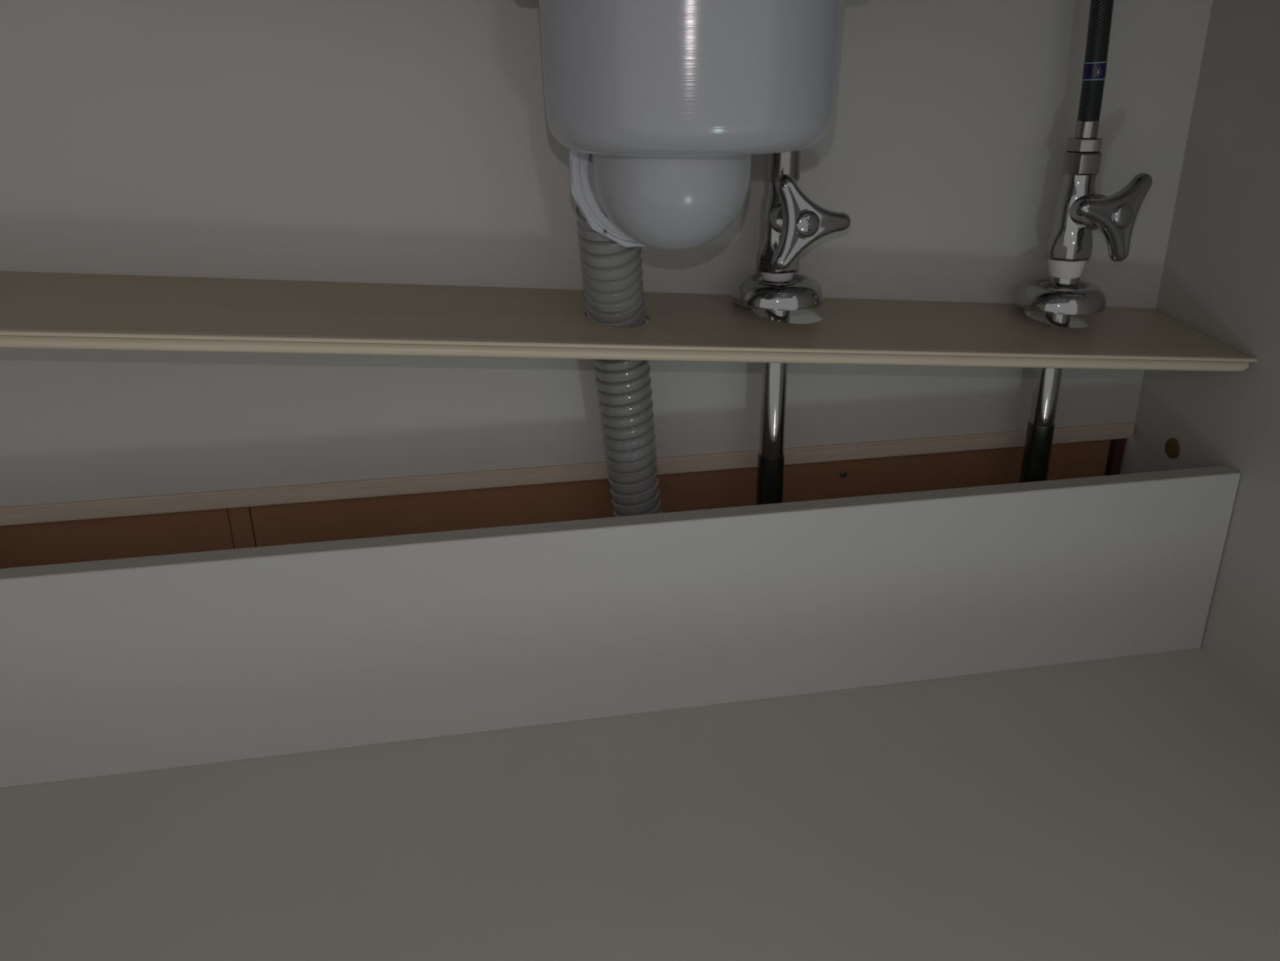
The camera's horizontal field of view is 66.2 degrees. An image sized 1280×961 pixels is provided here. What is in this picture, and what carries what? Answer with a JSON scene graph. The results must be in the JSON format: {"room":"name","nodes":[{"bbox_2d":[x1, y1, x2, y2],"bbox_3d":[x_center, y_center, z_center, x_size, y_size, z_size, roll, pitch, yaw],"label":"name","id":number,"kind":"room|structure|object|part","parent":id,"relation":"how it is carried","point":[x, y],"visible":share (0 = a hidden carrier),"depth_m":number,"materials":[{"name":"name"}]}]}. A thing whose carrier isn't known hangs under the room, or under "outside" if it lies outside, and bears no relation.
{"room":"under-sink cabinet","nodes":[
{"label":"under-sink cabinet","id":0,"kind":"room"},
{"bbox_2d":[0,0,1213,506],"bbox_3d":[-0.210,-0.243,0.643,1.280,0.541,0.003,-4,22,-9],"label":"wall","id":1,"kind":"structure","parent":0,"point":[366,141],"depth_m":0.70,"materials":[{"name":"white paint"}]},
{"bbox_2d":[0,422,1134,525],"bbox_3d":[-0.207,0.006,0.740,1.278,0.013,0.004,-4,22,-9],"label":"trim","id":2,"kind":"structure","parent":1,"relation":"attached to","point":[142,505],"depth_m":0.75,"materials":[{"name":"beige wood"}]},
{"bbox_2d":[0,271,1257,371],"bbox_3d":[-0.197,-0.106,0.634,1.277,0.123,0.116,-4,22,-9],"label":"shelf","id":3,"kind":"object","parent":1,"relation":"attached to","point":[38,310],"visible":0.85,"depth_m":0.65,"materials":[{"name":"beige laminate"}]},
{"bbox_3d":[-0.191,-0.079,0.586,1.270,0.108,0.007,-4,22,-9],"label":"edge moulding","id":4,"kind":"part","parent":3,"relation":"part of","materials":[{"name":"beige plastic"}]},
{"bbox_2d":[732,273,823,310],"bbox_3d":[0.099,-0.137,0.704,0.065,0.016,0.065,-4,22,-9],"label":"escutcheon","id":5,"kind":"object","parent":3,"relation":"attached to","point":[805,291],"visible":0.9,"depth_m":0.68,"materials":[{"name":"silver metal"}]},
{"bbox_2d":[1013,278,1106,314],"bbox_3d":[0.319,-0.141,0.745,0.065,0.016,0.065,-4,22,-9],"label":"escutcheon","id":6,"kind":"object","parent":3,"relation":"attached to","point":[1035,295],"visible":0.85,"depth_m":0.72,"materials":[{"name":"silver metal"}]},
{"bbox_2d":[0,647,1279,960],"bbox_3d":[-0.158,0.242,0.556,1.316,0.018,0.590,-4,22,-9],"label":"floor","id":7,"kind":"structure","parent":0,"point":[1126,808],"depth_m":0.59,"materials":[{"name":"laminate"}]},
{"bbox_2d":[576,206,662,516],"bbox_3d":[-0.011,-0.020,0.704,0.049,0.359,0.100,8,24,21],"label":"corrugated hose","id":8,"kind":"object","parent":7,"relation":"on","point":[612,271],"visible":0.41,"depth_m":0.68,"materials":[{"name":"grey plastic"}]},
{"bbox_2d":[0,465,1240,787],"bbox_3d":[-0.186,0.110,0.660,1.279,0.150,0.016,-4,22,-9],"label":"board","id":9,"kind":"object","parent":7,"relation":"on","point":[108,667],"visible":1,"depth_m":0.67,"materials":[{"name":"white plastic"}]},
{"bbox_2d":[755,309,790,505],"bbox_3d":[0.101,-0.002,0.758,0.021,0.278,0.021,-4,22,-9],"label":"supply pipe","id":10,"kind":"object","parent":7,"relation":"on","point":[771,459],"visible":0.52,"depth_m":0.74,"materials":[{"name":"silver metal"}]},
{"bbox_2d":[755,452,784,505],"bbox_3d":[0.101,0.053,0.781,0.021,0.159,0.021,-4,22,-9],"label":"socket","id":11,"kind":"object","parent":10,"relation":"attached to","point":[770,478],"depth_m":0.75,"materials":[{"name":"rubber"}]},
{"bbox_2d":[756,173,850,283],"bbox_3d":[0.111,-0.168,0.676,0.055,0.086,0.064,-4,22,-9],"label":"valve","id":12,"kind":"object","parent":10,"relation":"attached to","point":[790,221],"visible":1,"depth_m":0.65,"materials":[{"name":"silver metal"}]},
{"bbox_2d":[763,150,800,182],"bbox_3d":[0.095,-0.355,0.616,0.025,0.320,0.025,17,28,37],"label":"hose","id":13,"kind":"object","parent":12,"relation":"attached to","point":[775,165],"visible":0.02,"depth_m":0.66,"materials":[{"name":"silver metal"}]},
{"bbox_3d":[0.110,-0.169,0.646,0.020,0.020,0.002,-7,23,-15],"label":"cap seat","id":14,"kind":"part","parent":12,"relation":"part of","materials":[{"name":"silver metal"}]},
{"bbox_2d":[1018,286,1071,482],"bbox_3d":[0.320,-0.020,0.794,0.021,0.278,0.021,-4,22,-9],"label":"supply pipe","id":15,"kind":"object","parent":7,"relation":"on","point":[1041,424],"visible":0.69,"depth_m":0.78,"materials":[{"name":"silver metal"}]},
{"bbox_2d":[1018,420,1054,482],"bbox_3d":[0.321,0.031,0.814,0.021,0.168,0.021,-4,22,-9],"label":"socket","id":16,"kind":"object","parent":15,"relation":"attached to","point":[1039,434],"depth_m":0.78,"materials":[{"name":"rubber"}]},
{"bbox_2d":[1044,172,1152,288],"bbox_3d":[0.325,-0.180,0.713,0.059,0.085,0.064,-4,22,-9],"label":"valve","id":17,"kind":"object","parent":15,"relation":"attached to","point":[1079,210],"visible":1,"depth_m":0.70,"materials":[{"name":"silver metal"}]},
{"bbox_2d":[1062,0,1113,175],"bbox_3d":[0.315,-0.371,0.652,0.031,0.322,0.026,-4,22,-9],"label":"hose","id":18,"kind":"object","parent":17,"relation":"attached to","point":[1082,156],"visible":1,"depth_m":0.69,"materials":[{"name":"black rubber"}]},
{"bbox_3d":[0.330,-0.183,0.688,0.060,0.061,0.014,-8,23,-17],"label":"handle","id":19,"kind":"part","parent":17,"relation":"part of","materials":[{"name":"silver metal"}]},
{"bbox_3d":[0.336,-0.184,0.683,0.020,0.020,0.002,-8,23,-17],"label":"cap seat","id":20,"kind":"part","parent":17,"relation":"part of","materials":[{"name":"silver metal"}]},
{"bbox_2d":[1119,0,1279,706],"bbox_3d":[0.476,-0.131,0.528,0.018,0.680,0.590,-4,22,-9],"label":"panel","id":21,"kind":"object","parent":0,"point":[1220,279],"depth_m":0.72,"materials":[{"name":"plastic"}]},
{"bbox_2d":[1164,437,1180,458],"bbox_3d":[0.431,-0.026,0.797,0.002,0.017,0.017,-4,22,-9],"label":"cap","id":22,"kind":"object","parent":21,"relation":"attached to","point":[1172,447],"visible":1,"depth_m":0.80,"materials":[{"name":"brown plastic"}]},
{"bbox_3d":[-0.209,0.065,0.788,1.280,0.139,0.018,-4,22,-9],"label":"wall","id":23,"kind":"structure","parent":0,"visible":0},
{"bbox_2d":[0,439,1111,568],"bbox_3d":[-0.215,0.073,0.774,1.264,0.135,0.004,-4,22,-9],"label":"board","id":24,"kind":"object","parent":23,"relation":"attached to","point":[29,544],"visible":0.36,"depth_m":0.77,"materials":[{"name":"brown wood"}]},
{"bbox_2d":[840,470,847,477],"bbox_3d":[0.169,-0.005,0.814,0.006,0.006,0.002,-4,22,-9],"label":"screw","id":25,"kind":"object","parent":24,"relation":"attached to","point":[843,473],"visible":1,"depth_m":0.81,"materials":[{"name":"silver metal"}]},
{"bbox_2d":[1105,438,1125,475],"bbox_3d":[0.417,0.022,0.877,0.010,0.135,0.007,-4,22,-9],"label":"batten","id":26,"kind":"object","parent":23,"relation":"attached to","point":[1115,455],"visible":0.4,"depth_m":0.86,"materials":[{"name":"brown wood"}]},
{"bbox_3d":[-0.167,-0.405,0.295,1.316,0.018,0.590,-4,22,-9],"label":"ceiling","id":27,"kind":"structure","parent":0,"visible":0},
{"bbox_3d":[0.019,-0.322,0.350,0.610,0.180,0.445,-4,22,-9],"label":"sink basin","id":28,"kind":"object","parent":27,"relation":"attached to","visible":0},
{"bbox_2d":[538,0,844,251],"bbox_3d":[0.027,-0.206,0.527,0.180,0.168,0.180,7,23,18],"label":"trap","id":29,"kind":"object","parent":28,"relation":"attached to","point":[661,108],"visible":1,"depth_m":0.47,"materials":[{"name":"grey"}]},
{"bbox_2d":[568,149,646,247],"bbox_3d":[-0.001,-0.190,0.592,0.088,0.090,0.061,-4,22,-9],"label":"outlet","id":30,"kind":"object","parent":29,"relation":"attached to","point":[583,191],"depth_m":0.57,"materials":[{"name":"plastic"}]},
{"bbox_2d":[591,154,751,251],"bbox_3d":[0.019,-0.155,0.545,0.084,0.053,0.083,-10,24,-21],"label":"bowl","id":31,"kind":"object","parent":29,"relation":"on","point":[662,203],"depth_m":0.51,"materials":[{"name":"grey plastic"}]}
]}

